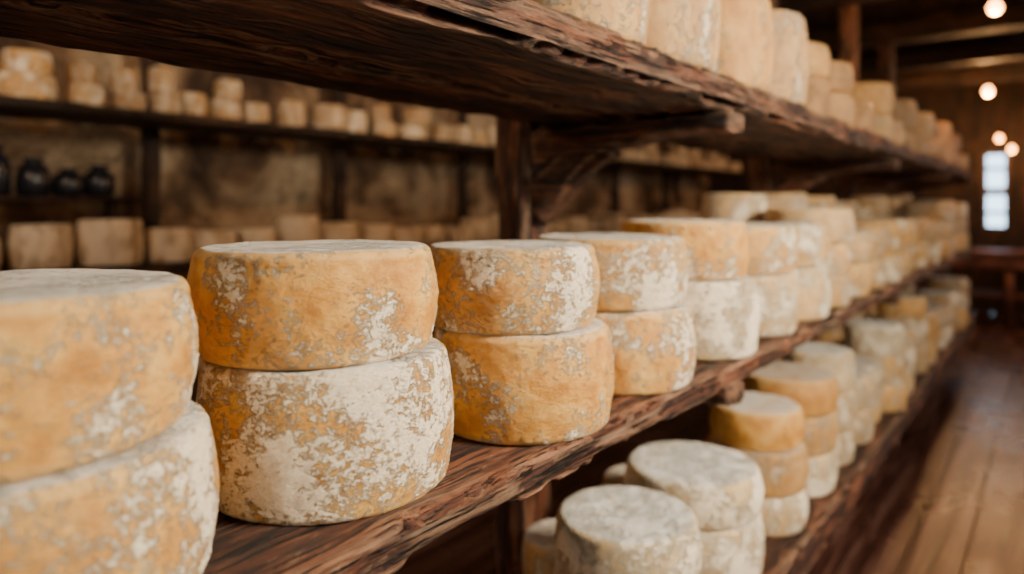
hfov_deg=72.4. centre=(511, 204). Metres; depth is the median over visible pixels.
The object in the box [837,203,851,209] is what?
cheese wheel
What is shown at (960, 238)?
cheese wheel
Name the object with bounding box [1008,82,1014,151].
pendant bulb
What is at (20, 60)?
cheese wheel
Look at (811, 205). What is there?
cheese wheel
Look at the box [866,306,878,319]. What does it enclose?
cheese wheel
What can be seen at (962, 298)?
cheese wheel
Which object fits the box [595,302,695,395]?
cheese wheel
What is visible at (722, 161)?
cheese wheel
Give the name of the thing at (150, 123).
shelf
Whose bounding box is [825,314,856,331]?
cheese wheel
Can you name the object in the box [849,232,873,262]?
cheese wheel
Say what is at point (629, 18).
cheese wheel
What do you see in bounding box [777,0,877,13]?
ceiling beam
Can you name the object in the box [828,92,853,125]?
cheese wheel
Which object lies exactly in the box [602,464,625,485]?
cheese wheel
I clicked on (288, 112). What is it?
cheese wheel
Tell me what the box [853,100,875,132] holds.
cheese wheel
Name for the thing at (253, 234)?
cheese wheel
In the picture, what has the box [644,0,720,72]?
cheese wheel
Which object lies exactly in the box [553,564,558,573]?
cheese wheel
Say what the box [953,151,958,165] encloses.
cheese wheel
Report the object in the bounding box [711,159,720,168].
cheese wheel
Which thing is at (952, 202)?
cheese wheel
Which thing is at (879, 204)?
cheese wheel
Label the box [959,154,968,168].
cheese wheel
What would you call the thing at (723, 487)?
cheese wheel
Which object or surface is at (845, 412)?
cheese wheel
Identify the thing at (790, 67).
cheese wheel
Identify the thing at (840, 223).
cheese wheel
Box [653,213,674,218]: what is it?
cheese wheel
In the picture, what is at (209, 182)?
wall
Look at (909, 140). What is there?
cheese wheel
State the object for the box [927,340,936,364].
cheese wheel
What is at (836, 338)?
cheese wheel
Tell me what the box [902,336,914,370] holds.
cheese wheel
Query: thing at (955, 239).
cheese wheel
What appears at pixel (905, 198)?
cheese wheel
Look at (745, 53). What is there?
cheese wheel
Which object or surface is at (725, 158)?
cheese wheel
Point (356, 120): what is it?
cheese wheel
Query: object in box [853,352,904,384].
cheese wheel
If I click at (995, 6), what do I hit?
pendant bulb
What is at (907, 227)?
cheese wheel
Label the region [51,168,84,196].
storage jar
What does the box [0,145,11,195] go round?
storage jar
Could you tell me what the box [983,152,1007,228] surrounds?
window
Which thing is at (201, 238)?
cheese wheel
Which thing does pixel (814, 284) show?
cheese wheel
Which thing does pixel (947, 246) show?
cheese wheel
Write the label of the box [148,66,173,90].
cheese wheel
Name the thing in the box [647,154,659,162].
cheese wheel
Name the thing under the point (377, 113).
cheese wheel
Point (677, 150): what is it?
cheese wheel
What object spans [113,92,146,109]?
cheese wheel
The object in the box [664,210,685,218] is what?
cheese wheel
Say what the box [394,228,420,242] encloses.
cheese wheel
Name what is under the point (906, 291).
cheese wheel
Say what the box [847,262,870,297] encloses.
cheese wheel
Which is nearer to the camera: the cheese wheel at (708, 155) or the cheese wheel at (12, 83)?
the cheese wheel at (12, 83)
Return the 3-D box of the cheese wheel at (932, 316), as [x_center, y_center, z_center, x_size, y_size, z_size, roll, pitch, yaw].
[2.202,0.654,3.848,0.246,0.146,0.246,0,0,-24]
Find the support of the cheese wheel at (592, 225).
on the shelf at (150, 123)
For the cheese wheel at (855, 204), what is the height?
0.101 m
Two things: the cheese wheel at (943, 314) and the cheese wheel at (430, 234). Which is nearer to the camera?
the cheese wheel at (943, 314)
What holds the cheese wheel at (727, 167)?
on the shelf at (150, 123)
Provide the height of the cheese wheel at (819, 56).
0.101 m
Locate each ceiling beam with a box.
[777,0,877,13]
[807,2,1023,50]
[834,38,1023,75]
[858,63,1023,91]
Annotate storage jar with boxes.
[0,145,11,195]
[15,158,50,195]
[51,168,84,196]
[84,165,114,196]
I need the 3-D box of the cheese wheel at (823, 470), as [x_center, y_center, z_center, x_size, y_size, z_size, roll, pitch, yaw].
[0.853,0.797,2.175,0.289,0.121,0.290,0,0,7]
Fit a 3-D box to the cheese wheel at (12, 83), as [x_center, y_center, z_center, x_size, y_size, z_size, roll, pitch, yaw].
[-2.022,-0.484,2.901,0.228,0.107,0.228,0,0,1]
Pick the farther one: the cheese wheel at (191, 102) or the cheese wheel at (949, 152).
the cheese wheel at (949, 152)
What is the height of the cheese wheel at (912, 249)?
0.116 m
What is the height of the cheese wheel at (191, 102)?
0.120 m
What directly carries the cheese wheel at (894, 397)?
on the shelf at (566, 93)
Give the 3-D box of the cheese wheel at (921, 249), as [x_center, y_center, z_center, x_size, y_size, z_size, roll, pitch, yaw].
[2.034,0.248,3.675,0.258,0.146,0.260,0,0,28]
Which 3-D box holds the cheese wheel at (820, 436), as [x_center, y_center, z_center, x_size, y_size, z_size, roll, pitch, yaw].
[0.853,0.679,2.175,0.290,0.116,0.290,0,0,-12]
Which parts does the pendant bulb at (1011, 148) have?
cord and socket, bulb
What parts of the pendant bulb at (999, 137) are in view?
cord and socket, bulb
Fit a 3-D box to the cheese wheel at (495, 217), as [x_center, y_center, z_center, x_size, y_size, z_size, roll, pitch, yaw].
[-0.082,0.169,5.385,0.247,0.201,0.246,0,0,6]
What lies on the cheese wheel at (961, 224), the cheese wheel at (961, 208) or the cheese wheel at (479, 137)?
the cheese wheel at (961, 208)
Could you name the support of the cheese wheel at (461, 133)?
on the shelf at (150, 123)
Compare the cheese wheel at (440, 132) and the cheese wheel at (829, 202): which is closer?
the cheese wheel at (829, 202)
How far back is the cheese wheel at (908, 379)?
3.13 m
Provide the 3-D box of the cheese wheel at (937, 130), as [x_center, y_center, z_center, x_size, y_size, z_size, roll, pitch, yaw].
[2.363,-0.432,4.118,0.272,0.101,0.271,0,0,43]
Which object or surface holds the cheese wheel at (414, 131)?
on the shelf at (150, 123)
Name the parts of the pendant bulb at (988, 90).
cord and socket, bulb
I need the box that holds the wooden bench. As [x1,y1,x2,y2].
[913,248,1023,328]
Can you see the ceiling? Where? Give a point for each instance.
(880, 10)
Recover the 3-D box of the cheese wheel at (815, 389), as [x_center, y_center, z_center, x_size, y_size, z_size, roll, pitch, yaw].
[0.854,0.567,2.175,0.295,0.109,0.296,0,0,29]
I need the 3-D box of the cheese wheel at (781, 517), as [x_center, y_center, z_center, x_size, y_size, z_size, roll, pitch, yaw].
[0.671,0.808,1.925,0.266,0.101,0.266,0,0,-16]
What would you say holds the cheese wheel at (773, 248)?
on the cheese wheel at (778, 295)
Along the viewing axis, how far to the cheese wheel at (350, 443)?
0.70 m
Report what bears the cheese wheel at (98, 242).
on the shelf at (150, 123)
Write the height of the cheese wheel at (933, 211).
0.109 m
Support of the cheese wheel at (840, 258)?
on the cheese wheel at (841, 285)
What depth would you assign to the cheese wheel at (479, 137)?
5.13 m
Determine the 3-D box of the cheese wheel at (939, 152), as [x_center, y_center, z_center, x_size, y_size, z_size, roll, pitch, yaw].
[2.376,-0.322,4.112,0.277,0.121,0.277,0,0,-21]
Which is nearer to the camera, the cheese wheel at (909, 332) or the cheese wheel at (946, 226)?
the cheese wheel at (909, 332)
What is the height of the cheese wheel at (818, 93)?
0.121 m
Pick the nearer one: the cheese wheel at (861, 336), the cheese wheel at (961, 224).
the cheese wheel at (861, 336)
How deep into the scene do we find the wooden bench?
7.12 m
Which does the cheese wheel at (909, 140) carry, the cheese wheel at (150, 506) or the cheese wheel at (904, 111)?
the cheese wheel at (904, 111)
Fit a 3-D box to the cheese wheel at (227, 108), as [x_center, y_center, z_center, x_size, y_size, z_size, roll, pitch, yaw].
[-1.501,-0.487,3.642,0.167,0.112,0.167,0,0,41]
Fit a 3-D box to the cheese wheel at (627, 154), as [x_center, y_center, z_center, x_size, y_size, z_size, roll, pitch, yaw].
[1.114,-0.490,6.847,0.152,0.118,0.152,0,0,13]
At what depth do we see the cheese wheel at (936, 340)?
3.97 m
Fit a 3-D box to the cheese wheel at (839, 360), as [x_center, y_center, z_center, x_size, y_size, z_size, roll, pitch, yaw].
[1.043,0.553,2.394,0.236,0.131,0.236,0,0,19]
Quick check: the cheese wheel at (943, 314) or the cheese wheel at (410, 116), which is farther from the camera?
the cheese wheel at (410, 116)
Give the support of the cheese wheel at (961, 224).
on the cheese wheel at (960, 238)
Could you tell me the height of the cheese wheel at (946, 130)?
0.121 m
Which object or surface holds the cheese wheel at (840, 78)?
on the cheese wheel at (841, 104)
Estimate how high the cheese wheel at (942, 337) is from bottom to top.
0.121 m
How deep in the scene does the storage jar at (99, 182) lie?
3.27 m
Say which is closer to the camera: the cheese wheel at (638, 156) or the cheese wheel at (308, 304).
the cheese wheel at (308, 304)
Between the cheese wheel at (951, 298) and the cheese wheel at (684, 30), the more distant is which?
the cheese wheel at (951, 298)
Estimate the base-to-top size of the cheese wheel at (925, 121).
0.131 m
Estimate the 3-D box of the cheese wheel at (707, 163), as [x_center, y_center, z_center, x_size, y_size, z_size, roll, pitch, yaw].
[2.349,-0.489,8.574,0.177,0.117,0.178,0,0,-13]
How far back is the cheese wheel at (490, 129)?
5.25 m
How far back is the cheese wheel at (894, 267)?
2.87 m
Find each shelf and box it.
[0,0,974,573]
[0,57,748,401]
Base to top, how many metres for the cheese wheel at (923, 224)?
0.109 m
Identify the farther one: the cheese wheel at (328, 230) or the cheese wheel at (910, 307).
the cheese wheel at (328, 230)
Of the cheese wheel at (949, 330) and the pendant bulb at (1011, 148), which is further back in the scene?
the pendant bulb at (1011, 148)
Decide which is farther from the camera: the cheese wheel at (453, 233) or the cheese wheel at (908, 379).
the cheese wheel at (453, 233)
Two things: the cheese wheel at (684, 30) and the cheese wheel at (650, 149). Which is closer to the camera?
the cheese wheel at (684, 30)
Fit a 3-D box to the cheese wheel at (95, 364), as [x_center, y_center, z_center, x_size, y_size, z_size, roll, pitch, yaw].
[-0.434,0.127,0.583,0.316,0.125,0.315,0,0,39]
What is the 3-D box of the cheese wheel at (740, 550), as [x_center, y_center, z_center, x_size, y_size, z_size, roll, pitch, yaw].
[0.431,0.785,1.674,0.326,0.146,0.327,0,0,-8]
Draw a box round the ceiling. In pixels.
[800,0,1023,79]
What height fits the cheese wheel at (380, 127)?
0.092 m
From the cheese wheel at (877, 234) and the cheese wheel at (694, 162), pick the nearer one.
the cheese wheel at (877, 234)
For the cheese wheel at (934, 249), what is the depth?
3.76 m
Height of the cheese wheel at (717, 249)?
0.125 m
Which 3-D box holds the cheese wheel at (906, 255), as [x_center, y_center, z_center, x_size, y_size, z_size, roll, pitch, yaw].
[1.683,0.248,3.231,0.284,0.146,0.285,0,0,19]
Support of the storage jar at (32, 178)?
on the shelf at (150, 123)
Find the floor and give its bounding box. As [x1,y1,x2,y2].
[394,311,1023,573]
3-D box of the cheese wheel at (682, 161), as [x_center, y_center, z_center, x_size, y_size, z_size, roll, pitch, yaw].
[1.867,-0.498,7.821,0.167,0.134,0.167,0,0,-33]
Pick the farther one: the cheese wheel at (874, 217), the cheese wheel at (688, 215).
the cheese wheel at (688, 215)
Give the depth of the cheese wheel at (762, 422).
1.83 m
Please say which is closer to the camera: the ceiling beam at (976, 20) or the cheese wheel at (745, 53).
the cheese wheel at (745, 53)
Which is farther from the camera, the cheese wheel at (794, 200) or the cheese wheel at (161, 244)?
the cheese wheel at (161, 244)
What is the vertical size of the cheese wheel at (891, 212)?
0.101 m
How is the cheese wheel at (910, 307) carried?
on the cheese wheel at (920, 327)
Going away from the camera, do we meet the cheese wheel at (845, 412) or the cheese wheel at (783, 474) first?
the cheese wheel at (783, 474)
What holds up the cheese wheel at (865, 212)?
on the cheese wheel
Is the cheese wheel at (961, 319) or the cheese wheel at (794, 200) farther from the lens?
the cheese wheel at (961, 319)
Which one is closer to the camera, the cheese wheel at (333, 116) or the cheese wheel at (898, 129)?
the cheese wheel at (898, 129)
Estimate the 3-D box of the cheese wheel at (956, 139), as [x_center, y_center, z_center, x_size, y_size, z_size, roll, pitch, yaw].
[3.060,-0.435,4.996,0.250,0.116,0.250,0,0,36]
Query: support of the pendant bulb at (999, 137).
hanging from the ceiling
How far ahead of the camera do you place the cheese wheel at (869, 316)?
3.96 m
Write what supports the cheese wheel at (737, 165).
on the shelf at (150, 123)
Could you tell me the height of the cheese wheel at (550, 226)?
0.209 m
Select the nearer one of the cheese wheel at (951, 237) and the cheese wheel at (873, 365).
the cheese wheel at (873, 365)
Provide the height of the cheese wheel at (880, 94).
0.131 m
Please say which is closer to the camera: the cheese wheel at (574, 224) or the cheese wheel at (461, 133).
the cheese wheel at (461, 133)
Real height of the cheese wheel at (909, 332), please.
0.131 m
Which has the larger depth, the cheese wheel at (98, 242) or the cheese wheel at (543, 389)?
the cheese wheel at (98, 242)
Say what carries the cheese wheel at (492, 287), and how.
on the cheese wheel at (543, 389)
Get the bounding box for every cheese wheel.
[0,49,52,75]
[0,71,56,99]
[0,269,198,484]
[0,400,219,573]
[7,224,72,269]
[66,61,97,85]
[68,84,104,106]
[75,219,143,266]
[109,68,137,94]
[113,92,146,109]
[145,228,193,261]
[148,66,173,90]
[148,89,180,112]
[180,92,206,114]
[186,239,438,370]
[193,230,236,252]
[195,338,453,525]
[207,99,240,119]
[214,79,241,100]
[233,228,275,242]
[240,103,268,121]
[272,215,319,240]
[276,100,304,125]
[307,104,346,129]
[319,222,358,239]
[346,110,366,132]
[359,224,393,240]
[369,105,390,122]
[371,121,395,135]
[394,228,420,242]
[396,125,426,138]
[402,108,429,126]
[410,225,445,244]
[429,240,599,335]
[431,125,453,140]
[433,318,614,444]
[445,226,473,241]
[453,125,470,142]
[460,218,493,240]
[470,130,486,145]
[485,123,495,145]
[486,214,498,239]
[522,518,556,573]
[531,0,649,43]
[535,233,689,311]
[547,223,553,233]
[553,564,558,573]
[554,221,566,233]
[554,485,701,573]
[562,217,586,232]
[586,220,598,232]
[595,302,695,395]
[598,220,611,232]
[600,213,623,232]
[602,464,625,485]
[619,149,633,159]
[619,219,749,280]
[624,441,763,530]
[626,215,649,219]
[633,151,646,161]
[638,143,655,153]
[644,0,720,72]
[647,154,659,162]
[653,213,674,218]
[659,154,678,164]
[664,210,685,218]
[673,147,685,153]
[678,154,686,165]
[684,275,759,360]
[686,149,698,158]
[686,213,694,218]
[690,159,703,167]
[699,512,764,573]
[701,193,767,222]
[704,151,716,159]
[704,160,710,168]
[707,432,808,497]
[709,391,804,452]
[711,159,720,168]
[714,0,772,92]
[718,156,727,164]
[721,160,724,169]
[724,165,734,170]
[728,162,740,171]
[741,361,838,417]
[745,222,830,267]
[746,224,797,275]
[750,273,798,336]
[755,193,808,207]
[760,489,807,536]
[762,208,854,242]
[767,198,786,208]
[769,9,808,104]
[780,342,854,393]
[793,266,830,320]
[802,412,837,456]
[805,76,829,115]
[805,449,837,497]
[808,42,830,79]
[808,196,836,208]
[809,202,820,207]
[810,331,843,346]
[825,243,851,274]
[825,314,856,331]
[826,61,853,93]
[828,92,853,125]
[829,274,851,307]
[835,389,855,432]
[835,429,854,465]
[836,201,859,218]
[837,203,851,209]
[843,319,904,355]
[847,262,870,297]
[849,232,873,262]
[850,82,892,114]
[850,196,887,215]
[852,102,871,129]
[852,406,874,444]
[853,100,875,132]
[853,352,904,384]
[853,366,876,408]
[854,219,913,244]
[854,228,884,260]
[854,356,884,398]
[855,222,902,254]
[857,310,866,318]
[859,207,872,218]
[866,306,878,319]
[866,313,874,319]
[868,260,886,289]
[872,398,881,422]
[873,216,887,218]
[875,114,892,139]
[875,294,926,319]
[876,217,930,239]
[878,316,928,344]
[880,382,906,411]
[881,194,912,202]
[881,254,902,282]
[887,198,901,216]
[887,206,894,217]
[890,99,916,130]
[892,121,904,143]
[899,203,952,220]
[899,244,911,276]
[900,287,909,293]
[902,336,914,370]
[903,326,915,345]
[903,369,913,395]
[904,130,914,149]
[909,220,917,247]
[910,285,913,294]
[911,248,914,270]
[912,113,934,136]
[912,344,928,373]
[913,133,927,153]
[913,200,955,220]
[914,239,927,267]
[915,290,958,312]
[925,276,969,293]
[926,224,939,242]
[926,310,938,340]
[927,137,935,154]
[927,243,940,264]
[927,303,953,325]
[927,306,947,328]
[927,307,940,334]
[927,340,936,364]
[933,121,940,138]
[934,138,943,158]
[935,338,938,354]
[938,328,946,348]
[939,122,951,140]
[940,221,950,239]
[941,240,952,257]
[942,141,954,162]
[945,325,952,341]
[949,236,954,254]
[951,134,961,151]
[951,313,955,334]
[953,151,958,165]
[953,236,956,251]
[953,291,965,308]
[954,219,966,233]
[955,203,967,218]
[955,234,964,250]
[955,308,966,329]
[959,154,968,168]
[963,231,968,247]
[964,294,968,309]
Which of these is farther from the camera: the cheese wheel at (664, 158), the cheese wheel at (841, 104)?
the cheese wheel at (664, 158)
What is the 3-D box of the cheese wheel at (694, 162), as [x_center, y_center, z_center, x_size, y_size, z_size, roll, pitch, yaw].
[2.121,-0.479,8.178,0.246,0.097,0.246,0,0,0]
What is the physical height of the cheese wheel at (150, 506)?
0.132 m
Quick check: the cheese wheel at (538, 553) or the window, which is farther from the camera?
the window
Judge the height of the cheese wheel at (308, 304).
0.121 m
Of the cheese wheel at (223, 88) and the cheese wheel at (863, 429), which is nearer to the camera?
the cheese wheel at (863, 429)
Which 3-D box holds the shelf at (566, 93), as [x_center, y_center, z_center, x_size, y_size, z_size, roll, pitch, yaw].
[0.950,-0.080,2.556,0.645,2.660,7.600,0,0,38]
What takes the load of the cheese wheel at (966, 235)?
on the shelf at (566, 93)
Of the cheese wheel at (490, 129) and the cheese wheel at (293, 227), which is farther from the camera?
the cheese wheel at (490, 129)
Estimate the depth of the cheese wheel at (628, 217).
7.05 m
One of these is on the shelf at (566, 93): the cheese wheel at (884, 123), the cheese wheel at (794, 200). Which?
the cheese wheel at (884, 123)
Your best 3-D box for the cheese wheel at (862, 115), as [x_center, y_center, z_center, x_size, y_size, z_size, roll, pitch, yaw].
[1.198,-0.316,2.602,0.247,0.109,0.247,0,0,10]
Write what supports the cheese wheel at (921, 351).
on the shelf at (566, 93)
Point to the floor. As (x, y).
(948, 498)
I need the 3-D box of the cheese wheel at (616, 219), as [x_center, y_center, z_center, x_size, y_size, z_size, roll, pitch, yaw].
[0.963,0.175,6.745,0.240,0.188,0.239,0,0,16]
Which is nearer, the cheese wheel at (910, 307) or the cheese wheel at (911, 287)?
the cheese wheel at (910, 307)
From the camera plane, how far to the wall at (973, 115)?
8.18 m
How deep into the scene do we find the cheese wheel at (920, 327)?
3.55 m
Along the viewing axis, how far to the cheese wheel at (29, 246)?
2.88 m
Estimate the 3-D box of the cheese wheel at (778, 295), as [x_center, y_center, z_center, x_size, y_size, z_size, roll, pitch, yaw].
[0.591,0.246,1.822,0.290,0.149,0.289,0,0,33]
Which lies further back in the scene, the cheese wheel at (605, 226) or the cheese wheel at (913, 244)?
the cheese wheel at (605, 226)
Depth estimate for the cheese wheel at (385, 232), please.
4.26 m
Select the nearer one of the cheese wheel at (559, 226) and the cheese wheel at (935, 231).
the cheese wheel at (935, 231)
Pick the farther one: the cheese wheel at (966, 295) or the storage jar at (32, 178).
the cheese wheel at (966, 295)
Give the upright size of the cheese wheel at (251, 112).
0.111 m
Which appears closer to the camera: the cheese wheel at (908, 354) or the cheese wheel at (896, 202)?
the cheese wheel at (908, 354)
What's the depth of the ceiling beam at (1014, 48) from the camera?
6.38 m
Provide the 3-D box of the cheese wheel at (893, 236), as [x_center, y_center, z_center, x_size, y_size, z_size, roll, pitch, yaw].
[1.515,0.140,2.986,0.265,0.131,0.266,0,0,34]
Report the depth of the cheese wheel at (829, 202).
3.17 m
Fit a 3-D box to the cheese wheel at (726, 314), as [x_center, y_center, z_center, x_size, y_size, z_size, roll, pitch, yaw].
[0.399,0.239,1.564,0.292,0.164,0.291,0,0,-28]
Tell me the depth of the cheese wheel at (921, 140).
3.57 m
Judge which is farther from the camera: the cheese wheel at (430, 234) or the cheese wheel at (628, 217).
the cheese wheel at (628, 217)
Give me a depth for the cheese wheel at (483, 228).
5.07 m
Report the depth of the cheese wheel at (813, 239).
1.93 m
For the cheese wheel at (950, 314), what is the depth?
4.40 m
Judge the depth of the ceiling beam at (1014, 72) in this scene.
7.49 m
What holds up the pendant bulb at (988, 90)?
hanging from the ceiling
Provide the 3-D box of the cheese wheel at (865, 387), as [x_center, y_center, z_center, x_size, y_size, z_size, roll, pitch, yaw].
[1.205,0.669,2.610,0.272,0.116,0.272,0,0,-29]
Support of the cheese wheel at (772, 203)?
on the cheese wheel
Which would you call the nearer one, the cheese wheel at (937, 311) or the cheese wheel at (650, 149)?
the cheese wheel at (937, 311)
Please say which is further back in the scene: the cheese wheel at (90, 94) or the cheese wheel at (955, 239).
the cheese wheel at (955, 239)
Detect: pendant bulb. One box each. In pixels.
[983,62,992,95]
[988,0,1002,13]
[996,82,1002,140]
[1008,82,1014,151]
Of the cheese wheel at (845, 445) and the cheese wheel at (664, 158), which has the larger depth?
the cheese wheel at (664, 158)
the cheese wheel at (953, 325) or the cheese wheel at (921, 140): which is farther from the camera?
the cheese wheel at (953, 325)
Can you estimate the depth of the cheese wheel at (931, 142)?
3.79 m
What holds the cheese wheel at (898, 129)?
on the shelf at (566, 93)
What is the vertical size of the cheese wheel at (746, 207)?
0.131 m
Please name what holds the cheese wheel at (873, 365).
on the cheese wheel at (877, 407)
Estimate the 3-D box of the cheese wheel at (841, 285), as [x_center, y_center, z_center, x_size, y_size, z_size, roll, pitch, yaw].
[0.970,0.271,2.300,0.269,0.101,0.270,0,0,-27]
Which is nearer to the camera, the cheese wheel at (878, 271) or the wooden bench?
the cheese wheel at (878, 271)
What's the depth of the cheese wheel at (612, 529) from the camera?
1.31 m
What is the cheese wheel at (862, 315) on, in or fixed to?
on the cheese wheel
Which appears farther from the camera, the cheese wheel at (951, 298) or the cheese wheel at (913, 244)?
the cheese wheel at (951, 298)
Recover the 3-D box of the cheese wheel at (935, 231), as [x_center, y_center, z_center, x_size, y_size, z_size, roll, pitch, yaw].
[2.221,0.155,3.888,0.270,0.101,0.271,0,0,-42]
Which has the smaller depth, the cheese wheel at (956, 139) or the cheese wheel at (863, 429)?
the cheese wheel at (863, 429)
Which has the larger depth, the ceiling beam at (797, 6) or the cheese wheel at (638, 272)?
the ceiling beam at (797, 6)
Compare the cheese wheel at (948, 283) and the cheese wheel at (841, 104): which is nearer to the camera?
the cheese wheel at (841, 104)
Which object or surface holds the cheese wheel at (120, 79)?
on the cheese wheel at (131, 100)
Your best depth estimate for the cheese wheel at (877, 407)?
2.74 m
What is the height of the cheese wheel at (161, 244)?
0.157 m
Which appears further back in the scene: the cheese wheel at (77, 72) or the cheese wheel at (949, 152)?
the cheese wheel at (949, 152)
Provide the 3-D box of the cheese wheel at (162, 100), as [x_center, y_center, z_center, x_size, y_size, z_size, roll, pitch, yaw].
[-1.643,-0.486,3.314,0.138,0.109,0.138,0,0,41]
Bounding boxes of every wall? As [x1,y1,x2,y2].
[0,37,709,370]
[710,81,1023,315]
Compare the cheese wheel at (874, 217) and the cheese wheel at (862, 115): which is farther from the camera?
the cheese wheel at (874, 217)
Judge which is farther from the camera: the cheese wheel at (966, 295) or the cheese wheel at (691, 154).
the cheese wheel at (691, 154)

